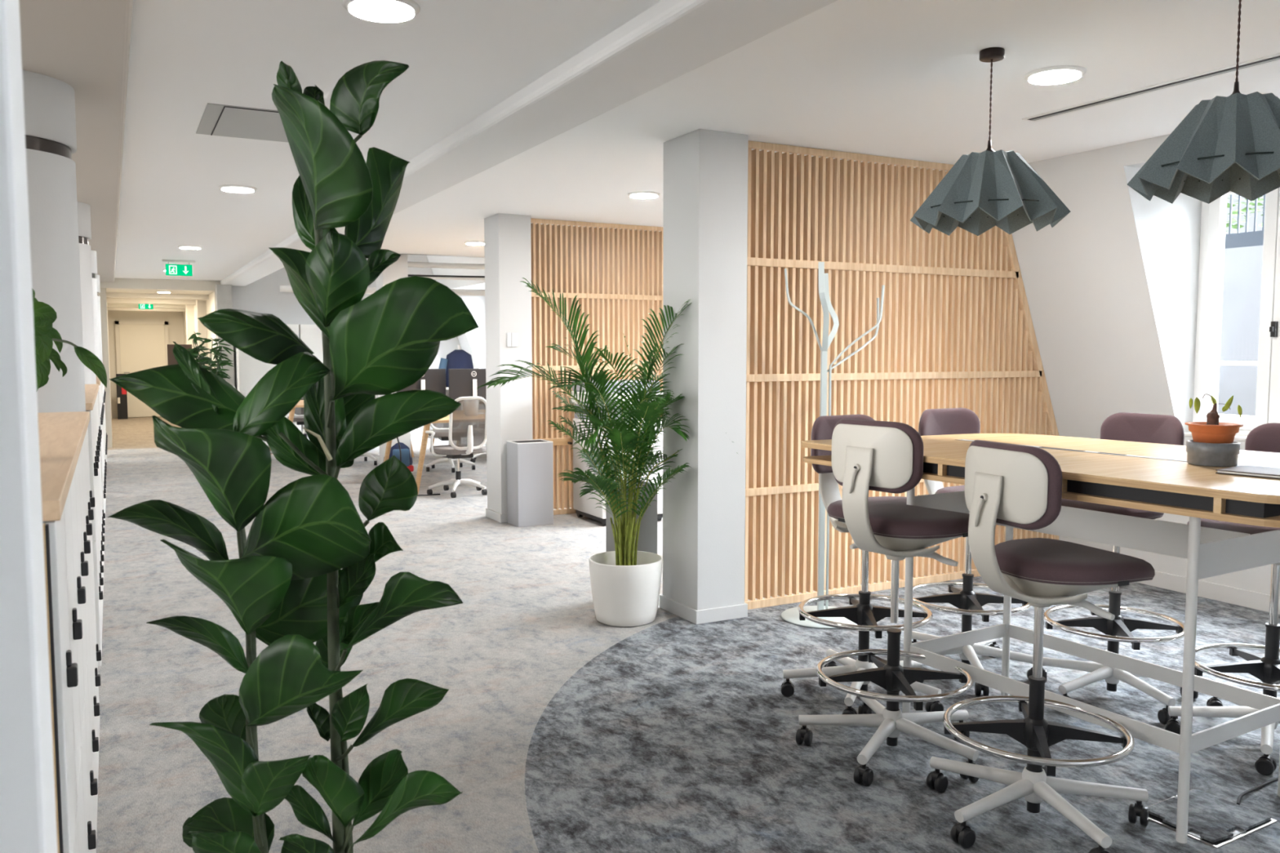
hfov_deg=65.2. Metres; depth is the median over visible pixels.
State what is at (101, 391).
locker
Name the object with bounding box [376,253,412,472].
column
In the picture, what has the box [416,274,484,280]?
ceiling pipe
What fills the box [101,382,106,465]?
locker
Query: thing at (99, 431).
locker
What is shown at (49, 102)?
column
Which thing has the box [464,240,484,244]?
recessed light
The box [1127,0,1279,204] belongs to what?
pendant lamp
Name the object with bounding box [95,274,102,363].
column
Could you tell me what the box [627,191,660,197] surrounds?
recessed light
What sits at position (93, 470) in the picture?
locker
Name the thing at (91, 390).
countertop
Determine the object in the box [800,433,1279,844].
table
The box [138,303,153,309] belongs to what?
exit sign
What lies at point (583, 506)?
copier
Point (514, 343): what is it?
wall switch
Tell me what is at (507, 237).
column
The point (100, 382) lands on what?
locker
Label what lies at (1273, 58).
ceiling vent
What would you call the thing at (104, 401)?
locker
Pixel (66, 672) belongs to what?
locker
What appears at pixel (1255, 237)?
fence
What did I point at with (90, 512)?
locker
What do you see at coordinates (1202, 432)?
terracotta pot
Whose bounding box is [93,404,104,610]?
locker
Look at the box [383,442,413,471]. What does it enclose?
backpack
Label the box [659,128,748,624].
column
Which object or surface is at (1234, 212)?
hedge
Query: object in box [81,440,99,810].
locker
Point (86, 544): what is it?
locker
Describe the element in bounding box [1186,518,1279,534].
seat cushion
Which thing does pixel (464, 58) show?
ceiling
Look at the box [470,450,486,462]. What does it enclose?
chair
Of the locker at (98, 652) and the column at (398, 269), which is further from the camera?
the column at (398, 269)
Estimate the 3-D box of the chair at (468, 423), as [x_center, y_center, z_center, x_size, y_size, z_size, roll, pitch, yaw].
[-1.921,0.192,10.523,0.628,1.037,0.636,-3,5,-37]
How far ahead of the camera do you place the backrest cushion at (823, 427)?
4.32 m
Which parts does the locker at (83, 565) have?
door, door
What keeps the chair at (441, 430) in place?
on the floor
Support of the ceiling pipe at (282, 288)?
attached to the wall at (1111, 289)
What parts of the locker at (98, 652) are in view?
door, door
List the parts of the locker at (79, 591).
door, door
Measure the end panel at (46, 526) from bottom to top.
1.236 m
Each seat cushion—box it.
[826,496,906,519]
[867,502,969,538]
[934,484,964,493]
[995,537,1155,585]
[1061,498,1164,519]
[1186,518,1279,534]
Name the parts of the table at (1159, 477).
leg, panel, leg, modesty panel, leg, panel, leg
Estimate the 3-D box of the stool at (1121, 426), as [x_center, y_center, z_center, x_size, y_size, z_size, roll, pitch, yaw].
[2.040,0.566,4.287,0.668,1.227,0.680,-2,5,-26]
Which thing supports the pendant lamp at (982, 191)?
hanging from the ceiling at (905, 79)
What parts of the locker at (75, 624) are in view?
door, door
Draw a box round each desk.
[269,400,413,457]
[383,415,448,494]
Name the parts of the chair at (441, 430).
seat, frame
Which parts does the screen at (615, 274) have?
rail, rail, rail, rail, rail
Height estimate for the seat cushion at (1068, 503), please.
0.100 m
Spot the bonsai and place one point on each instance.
(1211, 431)
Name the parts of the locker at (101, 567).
door, door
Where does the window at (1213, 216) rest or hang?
in the wall at (1111, 289)
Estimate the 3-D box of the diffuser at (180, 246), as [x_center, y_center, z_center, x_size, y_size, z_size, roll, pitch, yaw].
[-4.830,-1.926,10.736,0.212,0.001,0.212,-2,5,-28]
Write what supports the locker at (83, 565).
on the floor
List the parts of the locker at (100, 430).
door, door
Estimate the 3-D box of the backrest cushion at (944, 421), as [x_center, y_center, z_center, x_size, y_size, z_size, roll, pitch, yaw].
[1.444,0.040,4.731,0.400,0.250,0.086,-3,5,-32]
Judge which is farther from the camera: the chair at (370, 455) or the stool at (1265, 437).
the chair at (370, 455)
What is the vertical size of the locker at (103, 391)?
1.237 m
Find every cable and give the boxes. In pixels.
[396,437,439,496]
[408,274,484,277]
[1236,777,1278,804]
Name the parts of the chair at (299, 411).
seat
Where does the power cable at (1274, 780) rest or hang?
on the floor
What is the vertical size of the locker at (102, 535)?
1.237 m
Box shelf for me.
[803,455,1279,527]
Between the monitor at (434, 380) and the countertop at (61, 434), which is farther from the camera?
the monitor at (434, 380)
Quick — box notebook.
[1215,465,1279,479]
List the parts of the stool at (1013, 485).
height lever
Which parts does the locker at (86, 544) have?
door, door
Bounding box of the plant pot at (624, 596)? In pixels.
[588,551,662,626]
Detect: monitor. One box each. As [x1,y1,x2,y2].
[396,368,445,395]
[448,368,486,400]
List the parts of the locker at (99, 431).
door, door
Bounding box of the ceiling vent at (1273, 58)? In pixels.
[1022,52,1279,121]
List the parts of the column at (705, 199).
column baseboard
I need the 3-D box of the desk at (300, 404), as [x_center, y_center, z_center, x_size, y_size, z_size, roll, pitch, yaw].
[-4.308,0.035,14.337,1.787,0.784,1.500,-2,5,-28]
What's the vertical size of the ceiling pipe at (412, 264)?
0.070 m
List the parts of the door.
frame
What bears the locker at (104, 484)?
on the floor
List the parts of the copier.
paper drawer, paper drawer, paper drawer, paper drawer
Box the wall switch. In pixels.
[506,333,518,346]
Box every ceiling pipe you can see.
[280,285,484,295]
[407,262,484,269]
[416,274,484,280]
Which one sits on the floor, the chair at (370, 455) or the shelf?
the chair at (370, 455)
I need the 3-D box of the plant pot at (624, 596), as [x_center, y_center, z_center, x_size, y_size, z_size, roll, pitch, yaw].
[-0.079,0.906,5.584,0.412,0.350,0.412,-2,5,-28]
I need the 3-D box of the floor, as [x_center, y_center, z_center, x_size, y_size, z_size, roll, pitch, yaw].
[-3.631,0.816,9.934,9.180,0.120,31.200,-2,5,-28]
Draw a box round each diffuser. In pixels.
[180,246,199,248]
[222,186,253,191]
[466,242,482,244]
[631,193,657,196]
[1028,69,1080,81]
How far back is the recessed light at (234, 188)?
6.85 m
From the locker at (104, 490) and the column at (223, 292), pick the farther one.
the column at (223, 292)
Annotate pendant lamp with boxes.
[910,47,1070,235]
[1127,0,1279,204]
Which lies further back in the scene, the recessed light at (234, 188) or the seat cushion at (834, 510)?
the recessed light at (234, 188)
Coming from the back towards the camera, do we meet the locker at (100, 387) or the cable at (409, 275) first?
the cable at (409, 275)
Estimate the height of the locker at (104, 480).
1.237 m
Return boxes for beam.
[220,0,837,285]
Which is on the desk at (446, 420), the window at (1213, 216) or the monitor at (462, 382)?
the monitor at (462, 382)
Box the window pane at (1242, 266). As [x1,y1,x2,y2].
[1217,244,1262,415]
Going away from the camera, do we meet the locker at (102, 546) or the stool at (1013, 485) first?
the stool at (1013, 485)
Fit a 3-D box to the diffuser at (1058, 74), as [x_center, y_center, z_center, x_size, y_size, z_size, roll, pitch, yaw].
[1.767,-1.498,4.261,0.212,0.001,0.212,-2,5,-28]
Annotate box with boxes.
[1147,788,1277,848]
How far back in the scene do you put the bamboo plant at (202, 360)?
14.88 m
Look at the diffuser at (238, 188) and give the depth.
6.89 m
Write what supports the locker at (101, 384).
on the floor
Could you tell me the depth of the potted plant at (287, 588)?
1.67 m
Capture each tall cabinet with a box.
[234,324,301,445]
[298,324,323,439]
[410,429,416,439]
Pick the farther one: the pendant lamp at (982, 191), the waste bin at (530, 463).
the waste bin at (530, 463)
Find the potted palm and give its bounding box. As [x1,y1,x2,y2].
[477,277,737,565]
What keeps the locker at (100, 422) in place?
on the floor
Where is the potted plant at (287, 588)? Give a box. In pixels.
[107,60,479,852]
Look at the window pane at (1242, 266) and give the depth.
9.00 m
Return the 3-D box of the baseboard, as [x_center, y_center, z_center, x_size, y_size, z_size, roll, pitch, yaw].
[2.329,0.836,8.205,0.014,0.100,22.580,-2,5,-28]
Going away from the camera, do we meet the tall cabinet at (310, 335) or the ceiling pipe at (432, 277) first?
the ceiling pipe at (432, 277)
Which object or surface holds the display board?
on the floor
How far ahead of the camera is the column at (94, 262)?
10.49 m
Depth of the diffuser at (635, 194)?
7.52 m
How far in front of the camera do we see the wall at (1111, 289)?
6.16 m
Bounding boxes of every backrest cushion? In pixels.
[811,414,874,473]
[832,418,924,493]
[919,408,980,435]
[968,440,1062,529]
[1099,412,1184,445]
[1244,422,1279,453]
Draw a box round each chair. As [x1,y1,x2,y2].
[287,396,309,439]
[358,395,379,465]
[425,396,487,497]
[426,386,475,472]
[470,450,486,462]
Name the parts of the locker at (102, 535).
door, door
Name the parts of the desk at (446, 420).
leg, leg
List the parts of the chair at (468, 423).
armrest, seat, frame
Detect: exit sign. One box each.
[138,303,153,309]
[161,259,195,275]
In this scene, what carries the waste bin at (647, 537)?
on the floor
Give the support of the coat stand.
on the floor
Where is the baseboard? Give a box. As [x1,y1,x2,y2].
[1137,570,1279,614]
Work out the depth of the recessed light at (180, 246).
10.72 m
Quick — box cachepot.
[1186,440,1239,466]
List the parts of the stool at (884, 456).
height lever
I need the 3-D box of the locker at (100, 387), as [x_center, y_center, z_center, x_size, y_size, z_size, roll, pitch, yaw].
[-5.037,0.216,8.873,0.516,1.237,0.320,-2,5,-28]
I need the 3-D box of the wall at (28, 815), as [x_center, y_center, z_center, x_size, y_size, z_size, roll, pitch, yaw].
[-1.167,0.192,0.451,1.544,2.550,0.140,-2,5,-28]
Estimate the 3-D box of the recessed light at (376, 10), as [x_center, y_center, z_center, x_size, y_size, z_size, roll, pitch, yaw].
[-0.840,-1.363,3.252,0.246,0.013,0.246,-2,5,-28]
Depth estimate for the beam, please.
3.96 m
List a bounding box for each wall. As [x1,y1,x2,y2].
[0,0,57,852]
[98,288,112,448]
[107,311,184,417]
[182,291,217,371]
[231,253,462,436]
[426,133,1279,596]
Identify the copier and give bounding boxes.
[570,379,662,526]
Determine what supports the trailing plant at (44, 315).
in the vase
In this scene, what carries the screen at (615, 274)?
on the floor
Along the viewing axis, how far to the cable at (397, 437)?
10.56 m
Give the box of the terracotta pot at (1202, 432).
[1184,422,1243,443]
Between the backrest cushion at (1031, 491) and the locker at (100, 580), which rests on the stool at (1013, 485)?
the backrest cushion at (1031, 491)
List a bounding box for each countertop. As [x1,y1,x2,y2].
[37,411,89,521]
[84,384,98,410]
[96,375,101,385]
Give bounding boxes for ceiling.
[18,0,133,282]
[99,277,220,311]
[115,0,661,280]
[380,0,1279,257]
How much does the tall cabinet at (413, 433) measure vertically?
1.930 m
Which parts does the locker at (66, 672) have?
door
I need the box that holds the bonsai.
[1184,394,1243,443]
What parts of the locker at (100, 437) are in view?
door, door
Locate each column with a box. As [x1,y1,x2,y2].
[22,69,85,413]
[76,201,96,384]
[90,249,100,359]
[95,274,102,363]
[214,284,234,386]
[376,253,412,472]
[484,213,532,523]
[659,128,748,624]
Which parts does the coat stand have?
plate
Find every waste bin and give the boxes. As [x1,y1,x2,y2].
[506,439,553,527]
[605,480,657,554]
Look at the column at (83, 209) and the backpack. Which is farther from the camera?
the backpack
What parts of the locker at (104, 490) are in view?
door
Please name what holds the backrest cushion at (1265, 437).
on the stool at (1265, 437)
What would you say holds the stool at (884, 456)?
on the floor
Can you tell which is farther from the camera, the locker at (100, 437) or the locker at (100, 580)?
the locker at (100, 437)
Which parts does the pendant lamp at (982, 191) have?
lamp shade, cord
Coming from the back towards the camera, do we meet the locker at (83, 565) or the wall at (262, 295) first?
the wall at (262, 295)
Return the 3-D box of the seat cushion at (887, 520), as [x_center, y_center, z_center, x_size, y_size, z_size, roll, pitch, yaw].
[1.035,0.362,3.757,0.460,0.100,0.470,-3,5,-38]
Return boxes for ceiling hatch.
[195,102,288,142]
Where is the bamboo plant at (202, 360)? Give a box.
[186,331,235,380]
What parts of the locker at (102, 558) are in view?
door, door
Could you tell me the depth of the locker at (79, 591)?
2.28 m
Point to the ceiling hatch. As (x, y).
(221, 120)
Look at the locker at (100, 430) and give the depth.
6.88 m
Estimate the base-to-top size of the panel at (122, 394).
1.000 m
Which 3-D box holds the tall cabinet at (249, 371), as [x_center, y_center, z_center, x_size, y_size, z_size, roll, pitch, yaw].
[-6.010,-0.681,16.160,0.920,1.930,0.540,-2,5,-28]
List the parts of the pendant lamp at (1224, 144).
lamp shade, cord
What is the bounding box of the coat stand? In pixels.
[781,262,884,628]
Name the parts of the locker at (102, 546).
door, door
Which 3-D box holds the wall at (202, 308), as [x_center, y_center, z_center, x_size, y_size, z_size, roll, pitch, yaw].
[-8.833,-1.448,19.891,0.260,2.900,8.480,-2,5,-28]
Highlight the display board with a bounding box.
[167,344,191,427]
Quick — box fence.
[1224,194,1265,248]
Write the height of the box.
0.014 m
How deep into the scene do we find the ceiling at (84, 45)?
3.80 m
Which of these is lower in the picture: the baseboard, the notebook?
the baseboard
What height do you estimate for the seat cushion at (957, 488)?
0.100 m
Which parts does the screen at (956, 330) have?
rail, rail, rail, rail, rail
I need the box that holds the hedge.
[1225,193,1263,232]
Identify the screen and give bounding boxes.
[530,217,662,515]
[744,140,1058,609]
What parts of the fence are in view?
panel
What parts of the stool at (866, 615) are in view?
height lever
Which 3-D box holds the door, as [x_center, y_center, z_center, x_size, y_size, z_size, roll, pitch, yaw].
[-11.257,-1.297,22.679,1.080,2.180,0.120,-2,5,-28]
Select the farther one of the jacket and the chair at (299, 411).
the chair at (299, 411)
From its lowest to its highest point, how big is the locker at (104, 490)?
1.237 m
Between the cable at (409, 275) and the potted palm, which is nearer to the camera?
the potted palm
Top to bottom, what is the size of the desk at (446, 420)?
0.784 m
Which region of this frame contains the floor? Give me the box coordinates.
[96,416,1279,852]
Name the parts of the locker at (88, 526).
door, door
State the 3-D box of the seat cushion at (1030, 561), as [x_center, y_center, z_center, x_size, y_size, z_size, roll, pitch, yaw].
[1.369,0.440,3.191,0.460,0.100,0.470,-2,5,-21]
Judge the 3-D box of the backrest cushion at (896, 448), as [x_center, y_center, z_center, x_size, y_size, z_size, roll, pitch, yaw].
[0.823,0.102,3.572,0.086,0.250,0.400,-3,5,-38]
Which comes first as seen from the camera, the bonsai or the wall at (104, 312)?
the bonsai
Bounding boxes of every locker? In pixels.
[42,510,79,852]
[63,488,85,852]
[70,471,96,852]
[75,460,97,852]
[78,448,98,852]
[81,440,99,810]
[84,435,100,775]
[85,410,102,666]
[85,426,101,745]
[92,409,103,642]
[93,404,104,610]
[93,407,103,626]
[94,401,104,596]
[95,399,104,588]
[96,395,105,565]
[97,385,106,535]
[97,393,105,557]
[97,398,105,566]
[99,385,106,513]
[99,393,106,519]
[100,382,106,506]
[100,386,106,493]
[100,395,106,504]
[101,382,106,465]
[101,384,106,488]
[101,391,106,499]
[102,383,106,459]
[102,391,106,477]
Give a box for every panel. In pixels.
[42,523,63,852]
[115,373,128,419]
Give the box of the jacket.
[438,345,473,462]
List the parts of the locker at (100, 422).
door, door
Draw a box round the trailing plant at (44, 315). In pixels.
[31,288,106,391]
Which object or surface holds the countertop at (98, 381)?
on the locker at (100, 422)
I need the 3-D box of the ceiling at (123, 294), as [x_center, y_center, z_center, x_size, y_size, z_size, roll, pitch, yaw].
[-9.725,-2.611,19.490,2.350,0.520,9.000,-2,5,-28]
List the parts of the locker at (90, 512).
door, door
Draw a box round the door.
[115,320,168,417]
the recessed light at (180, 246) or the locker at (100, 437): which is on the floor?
the locker at (100, 437)
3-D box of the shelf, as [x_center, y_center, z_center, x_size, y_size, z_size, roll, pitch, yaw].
[1.610,0.167,3.543,1.170,0.018,1.826,-3,5,-31]
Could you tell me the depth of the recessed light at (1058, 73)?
4.25 m
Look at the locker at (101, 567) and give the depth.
5.20 m
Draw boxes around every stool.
[781,414,943,714]
[795,418,979,786]
[899,408,1047,696]
[925,440,1155,852]
[1026,412,1198,724]
[1164,422,1279,775]
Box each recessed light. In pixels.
[177,245,202,248]
[218,184,257,191]
[342,0,420,21]
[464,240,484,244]
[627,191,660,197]
[1023,65,1086,83]
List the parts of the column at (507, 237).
column baseboard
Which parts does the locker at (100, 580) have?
door, door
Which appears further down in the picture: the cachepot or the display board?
the cachepot
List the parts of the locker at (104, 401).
door, door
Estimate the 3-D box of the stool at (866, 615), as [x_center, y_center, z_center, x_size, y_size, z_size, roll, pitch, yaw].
[0.992,0.569,4.314,0.659,1.217,0.685,-3,5,-33]
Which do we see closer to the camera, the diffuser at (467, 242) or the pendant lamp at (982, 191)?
the pendant lamp at (982, 191)
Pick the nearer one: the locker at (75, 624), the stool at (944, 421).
the locker at (75, 624)
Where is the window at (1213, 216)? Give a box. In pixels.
[1184,186,1279,440]
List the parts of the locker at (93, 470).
door, door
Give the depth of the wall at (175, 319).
22.55 m
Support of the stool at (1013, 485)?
on the floor
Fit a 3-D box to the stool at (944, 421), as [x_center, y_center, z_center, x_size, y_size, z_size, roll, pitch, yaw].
[1.523,0.539,4.644,0.684,1.227,0.699,-3,5,-32]
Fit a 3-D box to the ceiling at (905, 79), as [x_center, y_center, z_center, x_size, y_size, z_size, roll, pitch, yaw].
[1.652,-1.614,4.724,3.456,0.150,17.400,-2,5,-28]
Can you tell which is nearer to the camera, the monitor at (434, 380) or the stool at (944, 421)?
the stool at (944, 421)
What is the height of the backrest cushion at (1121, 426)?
0.250 m
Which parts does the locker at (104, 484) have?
door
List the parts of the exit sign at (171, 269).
green panel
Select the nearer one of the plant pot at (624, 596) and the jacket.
the plant pot at (624, 596)
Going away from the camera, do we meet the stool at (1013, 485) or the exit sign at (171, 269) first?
the stool at (1013, 485)
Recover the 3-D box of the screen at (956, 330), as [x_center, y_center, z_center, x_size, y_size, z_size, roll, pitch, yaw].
[1.728,-0.317,6.346,2.721,2.678,0.092,-2,5,-28]

